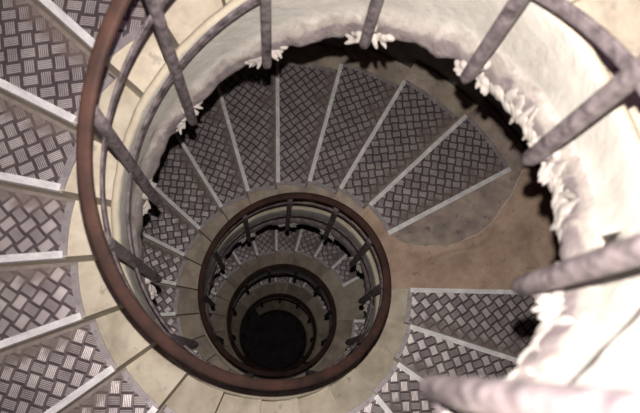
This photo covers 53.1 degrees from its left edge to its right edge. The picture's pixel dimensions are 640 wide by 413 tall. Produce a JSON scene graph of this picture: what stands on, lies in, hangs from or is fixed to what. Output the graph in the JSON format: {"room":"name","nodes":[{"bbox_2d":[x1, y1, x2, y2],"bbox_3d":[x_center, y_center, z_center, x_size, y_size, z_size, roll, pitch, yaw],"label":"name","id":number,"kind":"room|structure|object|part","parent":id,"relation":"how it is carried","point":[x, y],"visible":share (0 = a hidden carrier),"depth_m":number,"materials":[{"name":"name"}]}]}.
{"room":"spiral staircase","nodes":[
{"label":"spiral staircase","id":0,"kind":"room"},
{"bbox_2d":[243,308,303,367],"bbox_3d":[-1.096,3.299,15.581,4.564,0.001,4.564,1,76,-4],"label":"floor","id":1,"kind":"structure","parent":0,"point":[274,341],"depth_m":15.59,"materials":[{"name":"black"}]},
{"bbox_2d":[0,0,639,412],"bbox_3d":[-0.541,1.399,7.914,4.534,15.780,4.536,22,76,2],"label":"spiral staircase","id":2,"kind":"structure","parent":1,"relation":"on","point":[440,178],"depth_m":3.15,"materials":[{"name":"grey metal"}]},
{"bbox_3d":[-1.675,-0.002,2.817,1.098,0.007,0.524,-4,76,-5],"label":"tread plate","id":3,"kind":"part","parent":2,"relation":"part of","materials":[{"name":"grey metal"}]},
{"bbox_3d":[-1.667,0.434,2.873,1.098,0.007,0.524,-19,78,-9],"label":"tread plate","id":4,"kind":"part","parent":2,"relation":"part of","materials":[{"name":"grey metal"}]},
{"bbox_3d":[-1.573,-0.427,2.767,1.098,0.007,0.524,11,76,-1],"label":"tread plate","id":5,"kind":"part","parent":2,"relation":"part of","materials":[{"name":"grey metal"}]},
{"bbox_3d":[-1.548,0.852,2.941,1.098,0.007,0.524,-35,81,-11],"label":"tread plate","id":6,"kind":"part","parent":2,"relation":"part of","materials":[{"name":"grey metal"}]},
{"bbox_3d":[-1.365,-0.812,2.714,1.098,0.007,0.524,26,76,3],"label":"tread plate","id":7,"kind":"part","parent":2,"relation":"part of","materials":[{"name":"grey metal"}]},
{"bbox_3d":[-1.122,0.095,2.830,0.039,0.015,0.249,3,76,-3],"label":"plate frame","id":8,"kind":"part","parent":2,"relation":"part of","materials":[{"name":"grey metal"}]},
{"bbox_3d":[-1.064,-0.189,2.741,0.039,0.015,0.249,19,76,1],"label":"plate frame","id":9,"kind":"part","parent":2,"relation":"part of","materials":[{"name":"grey metal"}]},
{"bbox_3d":[-1.109,0.383,2.922,0.039,0.015,0.249,-12,77,-7],"label":"plate frame","id":10,"kind":"part","parent":2,"relation":"part of","materials":[{"name":"grey metal"}]},
{"bbox_3d":[-0.940,-0.450,2.651,0.039,0.015,0.249,34,76,4],"label":"plate frame","id":11,"kind":"part","parent":2,"relation":"part of","materials":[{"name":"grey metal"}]},
{"bbox_3d":[-1.069,-1.130,2.651,1.098,0.007,0.524,42,77,6],"label":"tread plate","id":12,"kind":"part","parent":2,"relation":"part of","materials":[{"name":"grey metal"}]},
{"bbox_3d":[-1.029,0.656,3.024,0.039,0.015,0.249,-27,80,-10],"label":"plate frame","id":13,"kind":"part","parent":2,"relation":"part of","materials":[{"name":"grey metal"}]},
{"bbox_3d":[-1.330,1.224,3.028,0.524,0.007,1.098,38,77,5],"label":"tread plate","id":14,"kind":"part","parent":2,"relation":"part of","materials":[{"name":"grey metal"}]},
{"bbox_3d":[-0.758,-0.672,2.557,0.249,0.015,0.039,-39,82,-12],"label":"plate frame","id":15,"kind":"part","parent":2,"relation":"part of","materials":[{"name":"grey metal"}]},
{"bbox_3d":[-0.886,0.898,3.137,0.039,0.015,0.249,-43,83,-13],"label":"plate frame","id":16,"kind":"part","parent":2,"relation":"part of","materials":[{"name":"grey metal"}]},
{"bbox_3d":[-1.805,0.369,5.980,1.098,0.007,0.524,11,76,-1],"label":"tread plate","id":17,"kind":"part","parent":2,"relation":"part of","materials":[{"name":"grey metal"}]},
{"bbox_3d":[-1.908,0.794,6.031,1.098,0.007,0.524,-4,76,-5],"label":"tread plate","id":18,"kind":"part","parent":2,"relation":"part of","materials":[{"name":"grey metal"}]},
{"bbox_3d":[-1.598,-0.015,5.927,1.098,0.007,0.524,26,76,3],"label":"tread plate","id":19,"kind":"part","parent":2,"relation":"part of","materials":[{"name":"grey metal"}]},
{"bbox_3d":[-0.694,1.093,3.266,0.249,0.015,0.039,30,76,4],"label":"plate frame","id":20,"kind":"part","parent":2,"relation":"part of","materials":[{"name":"beige stone"}]},
{"bbox_3d":[-1.899,1.230,6.086,1.098,0.007,0.524,-19,78,-9],"label":"tread plate","id":21,"kind":"part","parent":2,"relation":"part of","materials":[{"name":"grey metal"}]},
{"bbox_3d":[-1.355,0.891,6.043,0.039,0.015,0.249,3,76,-3],"label":"plate frame","id":22,"kind":"part","parent":2,"relation":"part of","materials":[{"name":"grey metal"}]},
{"bbox_3d":[-1.342,1.179,6.136,0.039,0.015,0.249,-12,77,-7],"label":"plate frame","id":23,"kind":"part","parent":2,"relation":"part of","materials":[{"name":"grey metal"}]},
{"bbox_3d":[-1.297,0.607,5.954,0.039,0.015,0.249,19,76,1],"label":"plate frame","id":24,"kind":"part","parent":2,"relation":"part of","materials":[{"name":"grey metal"}]},
{"bbox_3d":[-1.301,-0.334,5.865,1.098,0.007,0.524,42,77,6],"label":"tread plate","id":25,"kind":"part","parent":2,"relation":"part of","materials":[{"name":"grey metal"}]},
{"bbox_3d":[-1.173,0.346,5.865,0.039,0.015,0.249,34,76,4],"label":"plate frame","id":26,"kind":"part","parent":2,"relation":"part of","materials":[{"name":"grey metal"}]},
{"bbox_3d":[-0.990,0.124,5.770,0.249,0.015,0.039,-39,82,-12],"label":"plate frame","id":27,"kind":"part","parent":2,"relation":"part of","materials":[{"name":"grey metal"}]},
{"bbox_3d":[-0.936,-0.566,5.785,0.524,0.007,1.098,-31,80,-11],"label":"tread plate","id":28,"kind":"part","parent":2,"relation":"part of","materials":[{"name":"grey metal"}]},
{"bbox_3d":[-1.831,0.781,9.141,1.098,0.007,0.524,26,76,3],"label":"tread plate","id":29,"kind":"part","parent":2,"relation":"part of","materials":[{"name":"grey metal"}]},
{"bbox_3d":[-1.405,1.143,9.078,0.039,0.015,0.249,34,76,4],"label":"plate frame","id":30,"kind":"part","parent":2,"relation":"part of","materials":[{"name":"grey metal"}]},
{"bbox_3d":[-1.534,0.462,9.078,1.098,0.007,0.524,42,77,6],"label":"tread plate","id":31,"kind":"part","parent":2,"relation":"part of","materials":[{"name":"grey metal"}]},
{"bbox_3d":[-1.223,0.920,8.983,0.249,0.015,0.039,-39,82,-12],"label":"plate frame","id":32,"kind":"part","parent":2,"relation":"part of","materials":[{"name":"grey metal"}]},
{"bbox_3d":[-0.762,-0.046,5.665,0.249,0.015,0.039,-23,79,-9],"label":"plate frame","id":33,"kind":"part","parent":2,"relation":"part of","materials":[{"name":"grey metal"}]},
{"bbox_3d":[-1.169,0.231,8.999,0.524,0.007,1.098,-31,80,-11],"label":"tread plate","id":34,"kind":"part","parent":2,"relation":"part of","materials":[{"name":"grey metal"}]},
{"bbox_3d":[-0.528,-0.697,5.684,0.524,0.007,1.098,-16,78,-8],"label":"tread plate","id":35,"kind":"part","parent":2,"relation":"part of","materials":[{"name":"grey metal"}]},
{"bbox_3d":[-0.995,0.751,8.878,0.249,0.015,0.039,-23,79,-9],"label":"plate frame","id":36,"kind":"part","parent":2,"relation":"part of","materials":[{"name":"grey metal"}]},
{"bbox_3d":[-0.678,-1.202,5.794,0.531,0.015,0.048,-8,77,-6],"label":"plate frame","id":37,"kind":"part","parent":2,"relation":"part of","materials":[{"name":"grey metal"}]},
{"bbox_3d":[-1.401,1.027,12.212,0.524,0.007,1.098,-31,80,-11],"label":"tread plate","id":38,"kind":"part","parent":2,"relation":"part of","materials":[{"name":"grey metal"}]},
{"bbox_3d":[-0.505,-0.153,5.547,0.249,0.015,0.039,-8,77,-6],"label":"plate frame","id":39,"kind":"part","parent":2,"relation":"part of","materials":[{"name":"grey metal"}]},
{"bbox_3d":[-0.761,0.100,8.897,0.524,0.007,1.098,-16,78,-8],"label":"tread plate","id":40,"kind":"part","parent":2,"relation":"part of","materials":[{"name":"grey metal"}]},
{"bbox_3d":[-0.737,0.644,8.760,0.249,0.015,0.039,-8,77,-6],"label":"plate frame","id":41,"kind":"part","parent":2,"relation":"part of","materials":[{"name":"grey metal"}]},
{"bbox_3d":[-0.994,0.896,12.111,0.524,0.007,1.098,-16,78,-8],"label":"tread plate","id":42,"kind":"part","parent":2,"relation":"part of","materials":[{"name":"grey metal"}]},
{"bbox_3d":[-0.573,0.873,11.983,0.524,0.007,1.098,0,76,-4],"label":"tread plate","id":43,"kind":"part","parent":2,"relation":"part of","materials":[{"name":"grey metal"}]},
{"bbox_3d":[-0.469,0.604,8.626,0.249,0.015,0.039,7,76,-2],"label":"plate frame","id":44,"kind":"part","parent":2,"relation":"part of","materials":[{"name":"grey metal"}]},
{"bbox_3d":[-0.341,0.077,8.770,0.524,0.007,1.098,0,76,-4],"label":"tread plate","id":45,"kind":"part","parent":2,"relation":"part of","materials":[{"name":"grey metal"}]},
{"bbox_3d":[-0.236,-0.192,5.413,0.249,0.015,0.039,7,76,-2],"label":"plate frame","id":46,"kind":"part","parent":2,"relation":"part of","materials":[{"name":"grey metal"}]},
{"bbox_3d":[-0.170,0.957,11.829,0.524,0.007,1.098,15,76,0],"label":"tread plate","id":47,"kind":"part","parent":2,"relation":"part of","materials":[{"name":"grey metal"}]},
{"bbox_3d":[-0.208,0.633,8.475,0.249,0.015,0.039,22,76,2],"label":"plate frame","id":48,"kind":"part","parent":2,"relation":"part of","materials":[{"name":"grey metal"}]},
{"bbox_3d":[-0.108,-0.720,5.557,0.524,0.007,1.098,0,76,-4],"label":"tread plate","id":49,"kind":"part","parent":2,"relation":"part of","materials":[{"name":"grey metal"}]},
{"bbox_3d":[-0.113,-1.243,5.682,0.531,0.015,0.048,7,76,-2],"label":"plate frame","id":50,"kind":"part","parent":2,"relation":"part of","materials":[{"name":"grey metal"}]},
{"bbox_3d":[0.186,1.139,11.646,0.524,0.007,1.098,30,76,4],"label":"tread plate","id":51,"kind":"part","parent":2,"relation":"part of","materials":[{"name":"grey metal"}]},
{"bbox_3d":[0.062,0.161,8.615,0.524,0.007,1.098,15,76,0],"label":"tread plate","id":52,"kind":"part","parent":2,"relation":"part of","materials":[{"name":"grey metal"}]},
{"bbox_3d":[0.482,1.420,11.435,1.098,0.007,0.524,-42,82,-12],"label":"tread plate","id":53,"kind":"part","parent":2,"relation":"part of","materials":[{"name":"grey metal"}]},
{"bbox_3d":[0.026,0.724,8.306,0.249,0.015,0.039,38,77,5],"label":"plate frame","id":54,"kind":"part","parent":2,"relation":"part of","materials":[{"name":"grey metal"}]},
{"bbox_3d":[0.025,-0.164,5.262,0.249,0.015,0.039,22,76,2],"label":"plate frame","id":55,"kind":"part","parent":2,"relation":"part of","materials":[{"name":"grey metal"}]},
{"bbox_3d":[0.419,0.343,8.433,0.524,0.007,1.098,30,76,4],"label":"tread plate","id":56,"kind":"part","parent":2,"relation":"part of","materials":[{"name":"grey metal"}]},
{"bbox_3d":[0.225,0.878,8.119,0.039,0.015,0.249,-34,81,-11],"label":"plate frame","id":57,"kind":"part","parent":2,"relation":"part of","materials":[{"name":"grey metal"}]},
{"bbox_3d":[0.715,0.623,8.222,1.098,0.007,0.524,-42,82,-12],"label":"tread plate","id":58,"kind":"part","parent":2,"relation":"part of","materials":[{"name":"grey metal"}]},
{"bbox_3d":[0.259,-0.073,5.093,0.249,0.015,0.039,38,77,5],"label":"plate frame","id":59,"kind":"part","parent":2,"relation":"part of","materials":[{"name":"grey metal"}]},
{"bbox_3d":[0.405,1.516,7.811,0.039,0.015,0.249,9,76,-2],"label":"plate frame","id":60,"kind":"part","parent":2,"relation":"part of","materials":[{"name":"grey metal"}]},
{"bbox_3d":[0.295,-0.635,5.402,0.524,0.007,1.098,15,76,0],"label":"tread plate","id":61,"kind":"part","parent":2,"relation":"part of","materials":[{"name":"grey metal"}]},
{"bbox_2d":[76,0,639,412],"bbox_3d":[-0.505,1.278,7.422,1.442,16.301,1.439,1,76,-4],"label":"stair railing","id":62,"kind":"object","parent":2,"relation":"attached to","point":[470,394],"visible":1,"depth_m":2.04,"materials":[{"name":"metal"}]},
{"bbox_3d":[-0.474,1.168,6.984,1.308,15.395,1.308,1,76,-4],"label":"handrail","id":63,"kind":"part","parent":62,"relation":"part of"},
{"bbox_3d":[-0.490,1.226,7.216,1.284,15.393,1.284,1,76,-4],"label":"rail","id":64,"kind":"part","parent":62,"relation":"part of","materials":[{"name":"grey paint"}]},
{"bbox_3d":[0.945,1.668,7.816,1.098,0.007,0.524,2,76,-4],"label":"tread plate","id":65,"kind":"part","parent":2,"relation":"part of","materials":[{"name":"grey metal"}]},
{"bbox_3d":[0.245,1.239,3.951,0.249,0.015,0.039,-31,80,-11],"label":"plate frame","id":66,"kind":"part","parent":2,"relation":"part of","materials":[{"name":"grey metal"}]},
{"bbox_3d":[0.435,-1.138,5.533,0.531,0.015,0.048,22,76,2],"label":"plate frame","id":67,"kind":"part","parent":2,"relation":"part of","materials":[{"name":"grey metal"}]},
{"bbox_3d":[0.489,1.735,3.849,0.524,0.007,1.098,-39,82,-12],"label":"tread plate","id":68,"kind":"part","parent":2,"relation":"part of","materials":[{"name":"grey metal"}]},
{"bbox_3d":[0.458,0.082,4.906,0.039,0.015,0.249,-34,81,-11],"label":"plate frame","id":69,"kind":"part","parent":2,"relation":"part of","materials":[{"name":"grey metal"}]},
{"bbox_3d":[0.430,1.118,4.157,0.039,0.015,0.249,41,77,6],"label":"plate frame","id":70,"kind":"part","parent":2,"relation":"part of","materials":[{"name":"grey metal"}]},
{"bbox_3d":[0.652,-0.454,5.220,0.524,0.007,1.098,30,76,4],"label":"tread plate","id":71,"kind":"part","parent":2,"relation":"part of","materials":[{"name":"grey metal"}]},
{"bbox_3d":[0.571,0.932,4.377,0.039,0.015,0.249,25,76,2],"label":"plate frame","id":72,"kind":"part","parent":2,"relation":"part of","materials":[{"name":"grey metal"}]},
{"bbox_3d":[0.637,0.719,4.598,0.039,0.015,0.249,9,76,-2],"label":"plate frame","id":73,"kind":"part","parent":2,"relation":"part of","materials":[{"name":"grey metal"}]},
{"bbox_3d":[0.801,1.533,4.085,1.098,0.007,0.524,34,76,4],"label":"tread plate","id":74,"kind":"part","parent":2,"relation":"part of","materials":[{"name":"grey metal"}]},
{"bbox_3d":[0.926,-0.898,5.346,0.531,0.015,0.048,38,77,5],"label":"plate frame","id":75,"kind":"part","parent":2,"relation":"part of","materials":[{"name":"grey metal"}]},
{"bbox_3d":[0.948,-0.173,5.008,1.098,0.007,0.524,-42,82,-12],"label":"tread plate","id":76,"kind":"part","parent":2,"relation":"part of","materials":[{"name":"grey metal"}]},
{"bbox_3d":[1.048,1.226,4.342,1.098,0.007,0.524,18,76,0],"label":"tread plate","id":77,"kind":"part","parent":2,"relation":"part of","materials":[{"name":"grey metal"}]},
{"bbox_3d":[1.178,0.871,4.603,1.098,0.007,0.524,2,76,-4],"label":"tread plate","id":78,"kind":"part","parent":2,"relation":"part of","materials":[{"name":"grey metal"}]},
{"bbox_3d":[1.341,-0.522,5.120,0.048,0.015,0.531,-34,81,-11],"label":"plate frame","id":79,"kind":"part","parent":2,"relation":"part of","materials":[{"name":"grey metal"}]},
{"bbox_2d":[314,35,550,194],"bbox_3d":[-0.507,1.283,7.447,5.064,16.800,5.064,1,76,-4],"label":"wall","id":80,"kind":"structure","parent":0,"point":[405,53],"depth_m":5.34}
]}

